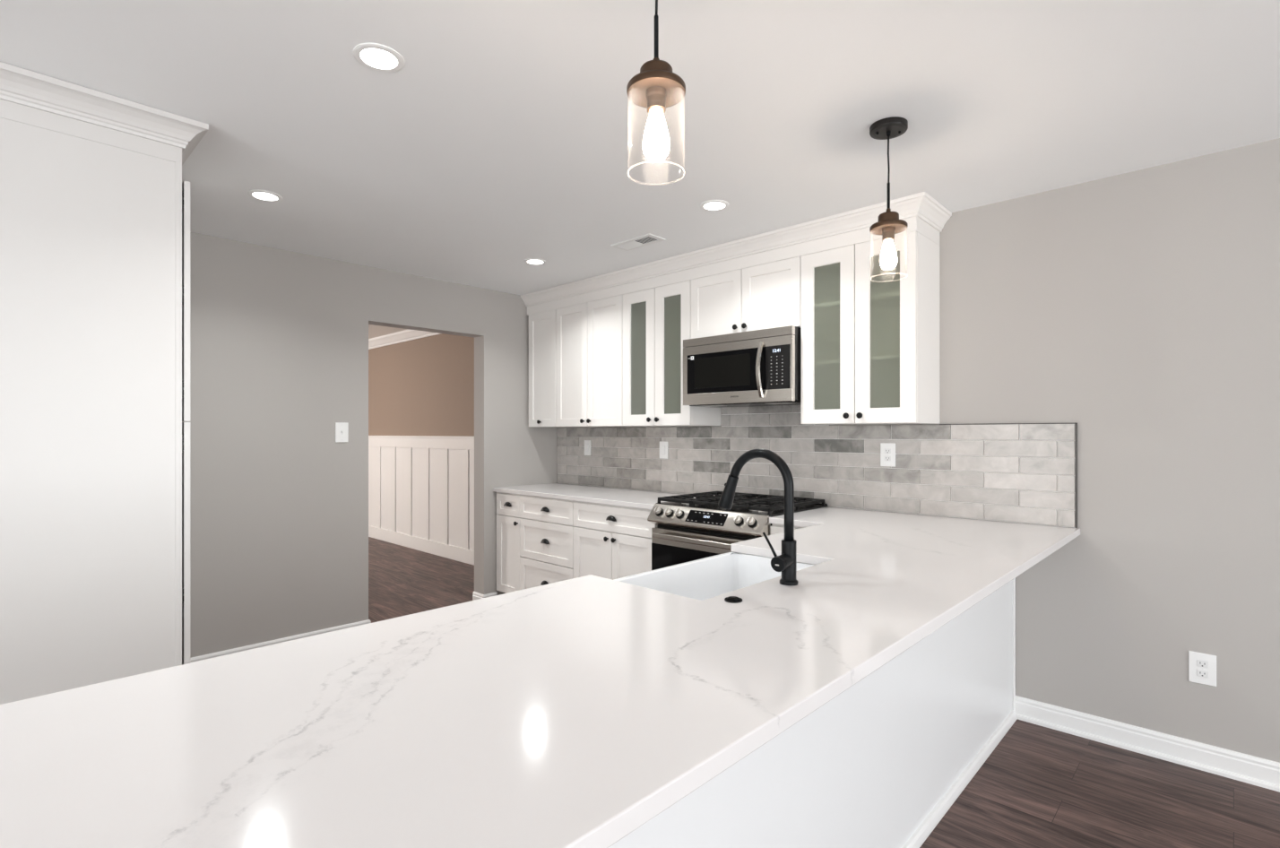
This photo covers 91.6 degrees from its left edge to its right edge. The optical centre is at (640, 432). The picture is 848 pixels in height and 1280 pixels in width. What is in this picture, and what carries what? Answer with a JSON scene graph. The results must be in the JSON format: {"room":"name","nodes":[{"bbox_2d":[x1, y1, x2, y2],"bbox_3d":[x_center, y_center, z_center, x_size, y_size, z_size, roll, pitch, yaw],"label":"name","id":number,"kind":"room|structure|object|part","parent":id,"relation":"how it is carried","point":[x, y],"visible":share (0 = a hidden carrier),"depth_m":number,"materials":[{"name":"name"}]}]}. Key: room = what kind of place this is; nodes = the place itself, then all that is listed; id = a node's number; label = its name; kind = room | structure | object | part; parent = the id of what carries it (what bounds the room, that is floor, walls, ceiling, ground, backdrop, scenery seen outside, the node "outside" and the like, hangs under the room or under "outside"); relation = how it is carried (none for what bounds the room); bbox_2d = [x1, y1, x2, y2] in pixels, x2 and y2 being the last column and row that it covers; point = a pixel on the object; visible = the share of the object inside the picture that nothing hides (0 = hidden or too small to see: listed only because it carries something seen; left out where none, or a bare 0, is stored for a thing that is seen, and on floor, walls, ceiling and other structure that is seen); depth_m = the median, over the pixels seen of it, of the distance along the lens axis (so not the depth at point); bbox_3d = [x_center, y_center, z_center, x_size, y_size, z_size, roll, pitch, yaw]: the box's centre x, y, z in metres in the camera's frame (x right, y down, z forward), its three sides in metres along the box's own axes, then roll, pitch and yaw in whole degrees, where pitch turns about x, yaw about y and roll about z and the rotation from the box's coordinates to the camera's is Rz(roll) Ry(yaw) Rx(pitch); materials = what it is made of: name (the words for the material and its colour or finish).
{"room":"kitchen","nodes":[
{"label":"kitchen","id":0,"kind":"room"},
{"bbox_2d":[181,232,557,657],"bbox_3d":[-3.013,0.016,2.951,0.140,2.640,6.915,0,0,44],"label":"wall","id":1,"kind":"structure","parent":0,"point":[279,338],"depth_m":3.83,"materials":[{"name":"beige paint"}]},
{"bbox_2d":[190,619,371,662],"bbox_3d":[-2.254,1.285,3.730,0.164,0.101,1.249,0,0,44],"label":"baseboard","id":2,"kind":"structure","parent":1,"relation":"attached to","point":[367,621],"depth_m":3.72,"materials":[{"name":"white paint"}]},
{"bbox_2d":[335,422,348,442],"bbox_3d":[-1.910,-0.003,3.995,0.016,0.128,0.080,0,0,44],"label":"light switch","id":3,"kind":"object","parent":1,"relation":"attached to","point":[341,428],"visible":1,"depth_m":4.00,"materials":[{"name":"white plastic"}]},
{"bbox_2d":[368,324,407,338],"bbox_3d":[-4.366,-1.234,5.484,5.313,0.100,5.115,0,0,44],"label":"ceiling","id":4,"kind":"structure","parent":0,"point":[374,331],"depth_m":7.19,"materials":[{"name":"paint"}]},
{"bbox_2d":[368,333,474,436],"bbox_3d":[-2.636,0.026,7.299,5.313,2.620,0.100,0,0,44],"label":"wall","id":5,"kind":"structure","parent":0,"point":[422,386],"depth_m":7.07,"materials":[{"name":"beige paint"}]},
{"bbox_2d":[368,328,441,349],"bbox_3d":[-2.700,-1.132,7.231,5.313,0.105,0.088,0,0,44],"label":"trim","id":6,"kind":"structure","parent":5,"relation":"attached to","point":[405,335],"depth_m":7.38,"materials":[{"name":"white paint"}]},
{"bbox_2d":[368,435,474,565],"bbox_3d":[-2.682,0.685,7.250,5.313,1.302,0.034,0,0,44],"label":"wainscoting","id":7,"kind":"structure","parent":5,"relation":"attached to","point":[421,488],"depth_m":7.02,"materials":[{"name":"white paint"}]},
{"bbox_2d":[472,591,497,600],"bbox_3d":[-1.204,1.285,4.831,0.164,0.101,0.137,0,0,44],"label":"baseboard","id":8,"kind":"structure","parent":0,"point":[475,595],"depth_m":4.80,"materials":[{"name":"white paint"}]},
{"bbox_2d":[0,0,1279,295],"bbox_3d":[-0.147,-1.164,0.169,7.847,0.120,6.842,0,0,44],"label":"ceiling","id":9,"kind":"structure","parent":0,"point":[500,141],"depth_m":2.10,"materials":[{"name":"paint"}]},
{"bbox_2d":[247,190,282,201],"bbox_3d":[-1.743,-1.102,2.898,0.140,0.005,0.140,0,0,44],"label":"recessed light","id":10,"kind":"object","parent":9,"relation":"in","point":[260,194],"visible":1,"depth_m":2.89,"materials":[{"name":"white plastic"}]},
{"bbox_2d":[353,43,404,72],"bbox_3d":[-0.768,-1.102,1.833,0.140,0.005,0.140,0,0,44],"label":"recessed light","id":11,"kind":"object","parent":9,"relation":"in","point":[376,56],"visible":1,"depth_m":1.83,"materials":[{"name":"white plastic"}]},
{"bbox_2d":[524,258,545,264],"bbox_3d":[-0.675,-1.102,4.008,0.140,0.005,0.140,0,0,44],"label":"recessed light","id":12,"kind":"object","parent":9,"relation":"in","point":[531,261],"visible":1,"depth_m":3.99,"materials":[{"name":"white plastic"}]},
{"bbox_2d":[610,233,665,250],"bbox_3d":[-0.013,-1.099,3.603,0.310,0.010,0.138,0,0,44],"label":"ceiling vent","id":13,"kind":"object","parent":9,"relation":"in","point":[649,238],"visible":1,"depth_m":3.59,"materials":[{"name":"white metal"}]},
{"bbox_2d":[626,0,685,185],"bbox_3d":[0.035,-0.831,1.341,0.128,0.546,0.128,0,0,44],"label":"pendant lamp","id":14,"kind":"object","parent":9,"relation":"hanging from","point":[655,88],"visible":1,"depth_m":1.32,"materials":[{"name":"brown metal"}]},
{"bbox_2d":[645,86,666,113],"bbox_3d":[0.035,-0.713,1.341,0.045,0.042,0.045,0,0,44],"label":"socket","id":15,"kind":"object","parent":14,"relation":"attached to","point":[655,96],"depth_m":1.32,"materials":[{"name":"brown metal"}]},
{"bbox_3d":[0.035,-0.646,1.341,0.123,0.174,0.123,0,0,44],"label":"lamp shade","id":16,"kind":"part","parent":14,"relation":"part of","materials":[{"name":"clear glass"}]},
{"bbox_3d":[0.035,-0.640,1.341,0.058,0.108,0.058,0,0,44],"label":"bulb","id":17,"kind":"part","parent":14,"relation":"part of","materials":[{"name":"white glass"}]},
{"bbox_3d":[0.035,-0.850,1.341,0.010,0.101,0.010,0,0,44],"label":"rod","id":18,"kind":"part","parent":14,"relation":"part of","materials":[{"name":"black metal"}]},
{"bbox_3d":[0.035,-0.982,1.341,0.008,0.176,0.006,0,0,44],"label":"cord","id":19,"kind":"part","parent":14,"relation":"part of","materials":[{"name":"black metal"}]},
{"bbox_2d":[700,199,728,210],"bbox_3d":[0.361,-1.102,3.021,0.140,0.005,0.140,0,0,44],"label":"recessed light","id":20,"kind":"object","parent":9,"relation":"in","point":[713,204],"visible":1,"depth_m":3.01,"materials":[{"name":"white plastic"}]},
{"bbox_2d":[869,116,908,281],"bbox_3d":[0.893,-0.831,2.238,0.128,0.546,0.128,0,0,44],"label":"pendant lamp","id":21,"kind":"object","parent":9,"relation":"hanging from","point":[888,224],"visible":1,"depth_m":2.22,"materials":[{"name":"brown metal"}]},
{"bbox_3d":[0.893,-0.850,2.238,0.010,0.101,0.010,0,0,44],"label":"rod","id":22,"kind":"part","parent":21,"relation":"part of","materials":[{"name":"black metal"}]},
{"bbox_2d":[882,226,895,241],"bbox_3d":[0.893,-0.713,2.238,0.045,0.042,0.045,0,0,44],"label":"socket","id":23,"kind":"object","parent":21,"relation":"attached to","point":[887,232],"depth_m":2.22,"materials":[{"name":"brown metal"}]},
{"bbox_3d":[0.893,-0.646,2.238,0.123,0.174,0.123,0,0,44],"label":"lamp shade","id":24,"kind":"part","parent":21,"relation":"part of","materials":[{"name":"clear glass"}]},
{"bbox_3d":[0.893,-0.982,2.238,0.008,0.176,0.006,0,0,44],"label":"cord","id":25,"kind":"part","parent":21,"relation":"part of","materials":[{"name":"black metal"}]},
{"bbox_3d":[0.893,-0.640,2.238,0.058,0.108,0.058,0,0,44],"label":"bulb","id":26,"kind":"part","parent":21,"relation":"part of","materials":[{"name":"white glass"}]},
{"bbox_2d":[368,536,1279,847],"bbox_3d":[-2.132,1.366,2.111,13.400,0.060,6.915,0,0,44],"label":"floor","id":27,"kind":"structure","parent":0,"point":[1041,786],"depth_m":2.32,"materials":[{"name":"brown wood"}]},
{"bbox_2d":[0,61,208,704],"bbox_3d":[-2.176,0.116,2.073,0.709,2.438,1.099,0,0,44],"label":"pantry cabinet","id":28,"kind":"object","parent":27,"relation":"on","point":[95,201],"visible":0.8,"depth_m":2.05,"materials":[{"name":"white paint"}]},
{"bbox_3d":[-2.176,-1.060,2.073,0.709,0.086,1.099,0,0,44],"label":"crown","id":29,"kind":"part","parent":28,"relation":"part of","materials":[{"name":"white paint"}]},
{"bbox_3d":[-1.857,-0.474,2.458,0.636,0.862,0.019,0,0,44],"label":"door","id":30,"kind":"part","parent":28,"relation":"part of","materials":[{"name":"white paint"}]},
{"bbox_3d":[-1.857,0.591,2.458,0.636,1.260,0.019,0,0,44],"label":"door","id":31,"kind":"part","parent":28,"relation":"part of","materials":[{"name":"white paint"}]},
{"bbox_2d":[496,492,522,593],"bbox_3d":[-0.801,0.894,4.921,0.340,0.883,0.656,0,0,44],"label":"base cabinet","id":32,"kind":"object","parent":27,"relation":"on","point":[508,517],"visible":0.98,"depth_m":4.70,"materials":[{"name":"white paint"}]},
{"bbox_3d":[-1.002,0.536,4.682,0.090,0.035,0.027,0,0,44],"label":"cup pull","id":33,"kind":"part","parent":32,"relation":"part of","materials":[{"name":"black metal"}]},
{"bbox_3d":[-0.987,0.544,4.698,0.298,0.157,0.019,0,0,44],"label":"drawer","id":34,"kind":"part","parent":32,"relation":"part of","materials":[{"name":"white paint"}]},
{"bbox_3d":[-0.987,0.920,4.698,0.298,0.584,0.019,0,0,44],"label":"door","id":35,"kind":"part","parent":32,"relation":"part of","materials":[{"name":"white paint"}]},
{"bbox_2d":[492,483,695,510],"bbox_3d":[-0.307,0.437,4.464,1.688,0.030,0.640,0,0,44],"label":"countertop","id":36,"kind":"structure","parent":32,"relation":"on","point":[645,499],"depth_m":4.34,"materials":[{"name":"white stone"}]},
{"bbox_2d":[519,494,575,589],"bbox_3d":[-0.458,0.894,4.596,0.604,0.883,0.654,0,0,44],"label":"base cabinet","id":37,"kind":"object","parent":27,"relation":"on","point":[547,526],"visible":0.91,"depth_m":4.39,"materials":[{"name":"white paint"}]},
{"bbox_3d":[-0.674,1.055,4.369,0.090,0.035,0.027,0,0,44],"label":"cup pull","id":38,"kind":"part","parent":37,"relation":"part of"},
{"bbox_3d":[-0.674,0.760,4.369,0.090,0.035,0.027,0,0,44],"label":"cup pull","id":39,"kind":"part","parent":37,"relation":"part of","materials":[{"name":"black metal"}]},
{"bbox_3d":[-0.674,0.536,4.369,0.090,0.035,0.027,0,0,44],"label":"cup pull","id":40,"kind":"part","parent":37,"relation":"part of","materials":[{"name":"black metal"}]},
{"bbox_3d":[-0.659,1.063,4.385,0.601,0.299,0.019,0,0,44],"label":"drawer","id":41,"kind":"part","parent":37,"relation":"part of","materials":[{"name":"white paint"}]},
{"bbox_3d":[-0.659,0.544,4.385,0.601,0.157,0.019,0,0,44],"label":"drawer","id":42,"kind":"part","parent":37,"relation":"part of","materials":[{"name":"white paint"}]},
{"bbox_3d":[-0.659,0.768,4.385,0.601,0.279,0.019,0,0,44],"label":"drawer","id":43,"kind":"part","parent":37,"relation":"part of","materials":[{"name":"white paint"}]},
{"bbox_2d":[573,501,657,579],"bbox_3d":[0.028,0.894,4.131,0.737,0.883,0.656,0,0,44],"label":"base cabinet","id":44,"kind":"object","parent":27,"relation":"on","point":[610,541],"visible":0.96,"depth_m":3.92,"materials":[{"name":"white paint"}]},
{"bbox_3d":[-0.306,0.920,4.049,0.365,0.584,0.019,0,0,44],"label":"door","id":45,"kind":"part","parent":44,"relation":"part of","materials":[{"name":"white paint"}]},
{"bbox_3d":[-0.188,0.536,3.906,0.090,0.035,0.027,0,0,44],"label":"cup pull","id":46,"kind":"part","parent":44,"relation":"part of","materials":[{"name":"black metal"}]},
{"bbox_3d":[-0.173,0.544,3.921,0.734,0.157,0.019,0,0,44],"label":"drawer","id":47,"kind":"part","parent":44,"relation":"part of","materials":[{"name":"white paint"}]},
{"bbox_3d":[-0.039,0.920,3.794,0.365,0.584,0.019,0,0,44],"label":"door","id":48,"kind":"part","parent":44,"relation":"part of","materials":[{"name":"white paint"}]},
{"bbox_2d":[647,491,827,570],"bbox_3d":[0.549,0.857,3.577,0.774,0.957,0.716,0,0,44],"label":"gas range","id":49,"kind":"object","parent":27,"relation":"on","point":[688,528],"visible":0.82,"depth_m":3.42,"materials":[{"name":"silver metal"}]},
{"bbox_3d":[0.101,0.443,3.568,0.041,0.043,0.040,0,0,44],"label":"burner knob","id":50,"kind":"part","parent":49,"relation":"part of","materials":[{"name":"metal"}]},
{"bbox_3d":[0.158,0.443,3.514,0.041,0.043,0.040,0,0,44],"label":"burner knob","id":51,"kind":"part","parent":49,"relation":"part of","materials":[{"name":"metal"}]},
{"bbox_3d":[0.214,0.443,3.460,0.041,0.043,0.040,0,0,44],"label":"burner knob","id":52,"kind":"part","parent":49,"relation":"part of","materials":[{"name":"metal"}]},
{"bbox_3d":[0.322,0.581,3.340,0.646,0.030,0.060,0,0,44],"label":"handle","id":53,"kind":"part","parent":49,"relation":"part of","materials":[{"name":"silver metal"}]},
{"bbox_3d":[0.357,0.835,3.376,0.754,0.571,0.044,0,0,44],"label":"oven door","id":54,"kind":"part","parent":49,"relation":"part of","materials":[{"name":"silver metal"}]},
{"bbox_3d":[0.356,0.455,3.345,0.256,0.060,0.050,0,0,44],"label":"display panel","id":55,"kind":"part","parent":49,"relation":"part of","materials":[{"name":"black glass"}]},
{"bbox_3d":[0.349,0.477,3.369,0.766,0.127,0.091,0,0,44],"label":"control panel","id":56,"kind":"part","parent":49,"relation":"part of","materials":[{"name":"silver metal"}]},
{"bbox_3d":[0.499,0.443,3.188,0.041,0.043,0.040,0,0,44],"label":"burner knob","id":57,"kind":"part","parent":49,"relation":"part of","materials":[{"name":"metal"}]},
{"bbox_2d":[656,498,827,516],"bbox_3d":[0.584,0.416,3.614,0.774,0.008,0.614,0,0,44],"label":"cooktop","id":58,"kind":"object","parent":49,"relation":"in","point":[687,505],"depth_m":3.40,"materials":[{"name":"black metal"}]},
{"bbox_3d":[0.557,0.443,3.133,0.041,0.043,0.040,0,0,44],"label":"burner knob","id":59,"kind":"part","parent":49,"relation":"part of","materials":[{"name":"metal"}]},
{"bbox_2d":[770,523,804,535],"bbox_3d":[0.983,0.894,3.240,0.316,0.883,0.628,0,0,44],"label":"base cabinet","id":60,"kind":"object","parent":27,"relation":"on","point":[775,529],"visible":0.05,"depth_m":3.10,"materials":[{"name":"white paint"}]},
{"bbox_3d":[0.764,0.544,3.029,0.287,0.157,0.019,0,0,44],"label":"drawer","id":61,"kind":"part","parent":60,"relation":"part of","materials":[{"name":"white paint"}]},
{"bbox_2d":[608,578,1016,847],"bbox_3d":[0.245,0.894,1.783,0.642,0.883,3.759,0,0,44],"label":"panel","id":62,"kind":"object","parent":27,"relation":"on","point":[881,763],"visible":0.34,"depth_m":1.81,"materials":[{"name":"white paint"}]},
{"bbox_2d":[0,506,1080,847],"bbox_3d":[0.210,0.437,1.796,1.193,0.030,3.790,0,0,44],"label":"countertop","id":63,"kind":"structure","parent":62,"relation":"on","point":[575,713],"depth_m":0.96,"materials":[{"name":"white stone"}]},
{"bbox_2d":[613,551,814,600],"bbox_3d":[0.258,0.581,1.965,0.449,0.258,0.758,0,0,44],"label":"farmhouse sink","id":64,"kind":"object","parent":63,"relation":"in","point":[702,579],"visible":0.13,"depth_m":2.23,"materials":[{"name":"ceramic"}]},
{"bbox_2d":[724,596,742,603],"bbox_3d":[0.235,0.417,1.567,0.045,0.008,0.045,0,0,44],"label":"switch","id":65,"kind":"object","parent":63,"relation":"attached to","point":[730,599],"visible":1,"depth_m":1.55,"materials":[{"name":"black plastic"}]},
{"bbox_2d":[717,448,798,585],"bbox_3d":[0.325,0.233,1.804,0.265,0.376,0.093,0,0,44],"label":"faucet","id":66,"kind":"object","parent":63,"relation":"on","point":[785,563],"visible":1,"depth_m":1.74,"materials":[{"name":"black metal"}]},
{"bbox_3d":[0.350,0.173,1.809,0.213,0.256,0.027,0,0,44],"label":"spout","id":67,"kind":"part","parent":66,"relation":"part of","materials":[{"name":"black metal"}]},
{"bbox_3d":[0.359,0.310,1.718,0.044,0.071,0.008,0,0,29],"label":"lever","id":68,"kind":"part","parent":66,"relation":"part of","materials":[{"name":"black metal"}]},
{"bbox_3d":[0.466,1.316,1.563,0.018,0.040,3.726,0,0,44],"label":"shoe molding","id":69,"kind":"part","parent":62,"relation":"part of","materials":[{"name":"white paint"}]},
{"bbox_3d":[1.756,0.895,2.924,0.008,0.882,0.021,0,0,44],"label":"corner trim","id":70,"kind":"part","parent":62,"relation":"part of","materials":[{"name":"white paint"}]},
{"bbox_2d":[557,138,1279,762],"bbox_3d":[2.185,0.056,2.617,7.847,2.560,0.120,0,0,44],"label":"wall","id":71,"kind":"structure","parent":0,"point":[1139,310],"depth_m":2.60,"materials":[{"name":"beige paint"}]},
{"bbox_2d":[528,309,584,427],"bbox_3d":[-0.679,-0.499,5.015,0.375,0.903,0.356,0,0,44],"label":"upper cabinet","id":72,"kind":"object","parent":71,"relation":"attached to","point":[541,325],"visible":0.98,"depth_m":4.90,"materials":[{"name":"white paint"}]},
{"bbox_3d":[-0.766,-0.499,4.904,0.346,0.900,0.019,0,0,44],"label":"door","id":73,"kind":"part","parent":72,"relation":"part of","materials":[{"name":"white paint"}]},
{"bbox_2d":[555,294,635,426],"bbox_3d":[-0.281,-0.499,4.636,0.720,0.903,0.356,0,0,44],"label":"upper cabinet","id":74,"kind":"object","parent":71,"relation":"attached to","point":[589,334],"visible":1,"depth_m":4.50,"materials":[{"name":"white paint"}]},
{"bbox_3d":[-0.509,-0.499,4.659,0.356,0.900,0.019,0,0,44],"label":"door","id":75,"kind":"part","parent":74,"relation":"part of","materials":[{"name":"white paint"}]},
{"bbox_3d":[-0.247,-0.499,4.410,0.356,0.900,0.019,0,0,44],"label":"door","id":76,"kind":"part","parent":74,"relation":"part of","materials":[{"name":"white paint"}]},
{"bbox_2d":[622,280,721,426],"bbox_3d":[0.197,-0.499,4.179,0.598,0.903,0.356,0,0,44],"label":"upper cabinet","id":77,"kind":"object","parent":71,"relation":"attached to","point":[656,321],"visible":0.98,"depth_m":4.16,"materials":[{"name":"white paint"}]},
{"bbox_3d":[-0.008,-0.499,4.182,0.295,0.900,0.019,0,0,44],"label":"door","id":78,"kind":"part","parent":77,"relation":"part of","materials":[{"name":"white paint"}]},
{"bbox_3d":[-0.006,-0.499,4.184,0.147,0.752,0.004,0,0,44],"label":"glass pane","id":79,"kind":"part","parent":77,"relation":"part of","materials":[{"name":"grey glass"}]},
{"bbox_2d":[665,325,681,338],"bbox_3d":[0.218,-0.678,4.202,0.564,0.018,0.280,0,0,44],"label":"shelf","id":80,"kind":"object","parent":77,"relation":"attached to","point":[672,332],"depth_m":4.15,"materials":[{"name":"grey glass"}]},
{"bbox_2d":[665,372,681,381],"bbox_3d":[0.218,-0.373,4.202,0.564,0.018,0.280,0,0,44],"label":"shelf","id":81,"kind":"object","parent":77,"relation":"attached to","point":[669,377],"depth_m":4.12,"materials":[{"name":"grey glass"}]},
{"bbox_3d":[0.209,-0.499,3.975,0.295,0.900,0.019,0,0,44],"label":"door","id":82,"kind":"part","parent":77,"relation":"part of","materials":[{"name":"white paint"}]},
{"bbox_3d":[0.317,-0.499,4.306,0.564,0.869,0.007,0,0,44],"label":"panel","id":83,"kind":"part","parent":77,"relation":"part of","materials":[{"name":"grey glass"}]},
{"bbox_2d":[690,256,800,338],"bbox_3d":[0.688,-0.761,3.711,0.756,0.378,0.356,0,0,44],"label":"upper cabinet","id":84,"kind":"object","parent":71,"relation":"attached to","point":[766,296],"visible":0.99,"depth_m":3.57,"materials":[{"name":"white paint"}]},
{"bbox_3d":[0.455,-0.761,3.741,0.374,0.375,0.019,0,0,44],"label":"door","id":85,"kind":"part","parent":84,"relation":"part of","materials":[{"name":"white paint"}]},
{"bbox_2d":[683,325,800,407],"bbox_3d":[0.650,-0.366,3.671,0.750,0.404,0.443,0,0,44],"label":"microwave oven","id":86,"kind":"object","parent":84,"relation":"attached to","point":[757,367],"visible":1,"depth_m":3.51,"materials":[{"name":"silver metal"}]},
{"bbox_3d":[0.653,-0.347,3.398,0.024,0.305,0.052,0,0,44],"label":"handle","id":87,"kind":"part","parent":86,"relation":"part of","materials":[{"name":"silver metal"}]},
{"bbox_3d":[0.750,-0.353,3.359,0.152,0.234,0.024,0,0,44],"label":"control panel","id":88,"kind":"part","parent":86,"relation":"part of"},
{"bbox_3d":[0.729,-0.761,3.479,0.374,0.375,0.019,0,0,44],"label":"door","id":89,"kind":"part","parent":84,"relation":"part of","materials":[{"name":"white paint"}]},
{"bbox_2d":[556,405,1077,527],"bbox_3d":[0.619,0.078,4.017,3.643,0.686,0.012,0,0,44],"label":"backsplash","id":90,"kind":"structure","parent":71,"relation":"attached to","point":[1012,472],"depth_m":3.45,"materials":[{"name":"tile"}]},
{"bbox_2d":[584,440,590,455],"bbox_3d":[-0.422,0.119,4.995,0.078,0.122,0.011,0,0,44],"label":"wall switch","id":91,"kind":"object","parent":90,"relation":"attached to","point":[587,443],"visible":1,"depth_m":4.99,"materials":[{"name":"white plastic"}]},
{"bbox_2d":[659,441,667,458],"bbox_3d":[0.168,0.122,4.433,0.080,0.122,0.011,0,0,44],"label":"wall switch","id":92,"kind":"object","parent":90,"relation":"attached to","point":[663,445],"visible":1,"depth_m":4.43,"materials":[{"name":"white plastic"}]},
{"bbox_2d":[880,442,895,467],"bbox_3d":[1.325,0.117,3.331,0.080,0.124,0.008,0,0,44],"label":"power outlet","id":93,"kind":"object","parent":90,"relation":"attached to","point":[887,450],"visible":1,"depth_m":3.33,"materials":[{"name":"white plastic"}]},
{"bbox_2d":[884,456,890,460],"bbox_3d":[1.324,0.136,3.330,0.033,0.027,0.003,0,0,44],"label":"receptacle","id":94,"kind":"object","parent":93,"relation":"attached to","point":[886,458],"depth_m":3.33,"materials":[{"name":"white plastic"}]},
{"bbox_2d":[884,448,890,453],"bbox_3d":[1.324,0.097,3.330,0.033,0.027,0.003,0,0,44],"label":"receptacle","id":95,"kind":"object","parent":93,"relation":"attached to","point":[886,450],"depth_m":3.33,"materials":[{"name":"white plastic"}]},
{"bbox_3d":[1.729,0.188,2.959,0.576,0.466,0.012,0,0,44],"label":"edge trim","id":96,"kind":"part","parent":90,"relation":"part of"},
{"bbox_2d":[800,231,939,424],"bbox_3d":[1.181,-0.499,3.241,0.602,0.903,0.356,0,0,44],"label":"upper cabinet","id":97,"kind":"object","parent":71,"relation":"attached to","point":[869,350],"visible":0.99,"depth_m":3.14,"materials":[{"name":"white paint"}]},
{"bbox_2d":[520,191,951,315],"bbox_3d":[0.303,-1.027,4.060,3.122,0.152,0.382,0,0,44],"label":"crown molding","id":98,"kind":"structure","parent":97,"relation":"on","point":[923,214],"depth_m":3.53,"materials":[{"name":"white paint"}]},
{"bbox_3d":[0.976,-0.499,3.244,0.297,0.900,0.019,0,0,44],"label":"door","id":99,"kind":"part","parent":97,"relation":"part of","materials":[{"name":"white paint"}]},
{"bbox_3d":[1.043,-0.087,3.147,0.031,0.031,0.029,0,0,44],"label":"knob","id":100,"kind":"part","parent":97,"relation":"part of","materials":[{"name":"black metal"}]},
{"bbox_2d":[814,291,899,315],"bbox_3d":[1.203,-0.678,3.264,0.568,0.018,0.280,0,0,44],"label":"shelf","id":101,"kind":"object","parent":97,"relation":"attached to","point":[886,302],"depth_m":3.29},
{"bbox_2d":[814,354,899,369],"bbox_3d":[1.203,-0.373,3.264,0.568,0.018,0.280,0,0,44],"label":"shelf","id":102,"kind":"object","parent":97,"relation":"attached to","point":[886,361],"depth_m":3.29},
{"bbox_3d":[1.094,-0.087,3.099,0.031,0.031,0.029,0,0,44],"label":"knob","id":103,"kind":"part","parent":97,"relation":"part of","materials":[{"name":"black metal"}]},
{"bbox_3d":[1.302,-0.499,3.367,0.568,0.869,0.007,0,0,44],"label":"panel","id":104,"kind":"part","parent":97,"relation":"part of","materials":[{"name":"white wood"}]},
{"bbox_3d":[1.194,-0.499,3.036,0.297,0.900,0.019,0,0,44],"label":"door","id":105,"kind":"part","parent":97,"relation":"part of","materials":[{"name":"white paint"}]},
{"bbox_2d":[1015,695,1279,792],"bbox_3d":[3.330,1.285,1.427,4.348,0.101,0.024,0,0,44],"label":"baseboard","id":106,"kind":"structure","parent":71,"relation":"attached to","point":[1249,769],"depth_m":2.57,"materials":[{"name":"white paint"}]},
{"bbox_2d":[1188,650,1216,686],"bbox_3d":[2.238,0.938,2.478,0.082,0.122,0.008,0,0,44],"label":"power outlet","id":107,"kind":"object","parent":71,"relation":"attached to","point":[1202,667],"visible":1,"depth_m":2.48,"materials":[{"name":"white plastic"}]},
{"bbox_2d":[1196,669,1208,677],"bbox_3d":[2.236,0.957,2.477,0.033,0.027,0.003,0,0,44],"label":"receptacle","id":108,"kind":"object","parent":107,"relation":"attached to","point":[1200,673],"depth_m":2.48,"materials":[{"name":"white plastic"}]},
{"bbox_2d":[1196,659,1208,667],"bbox_3d":[2.236,0.918,2.477,0.033,0.027,0.003,0,0,44],"label":"receptacle","id":109,"kind":"object","parent":107,"relation":"attached to","point":[1200,663],"depth_m":2.48,"materials":[{"name":"white plastic"}]}
]}

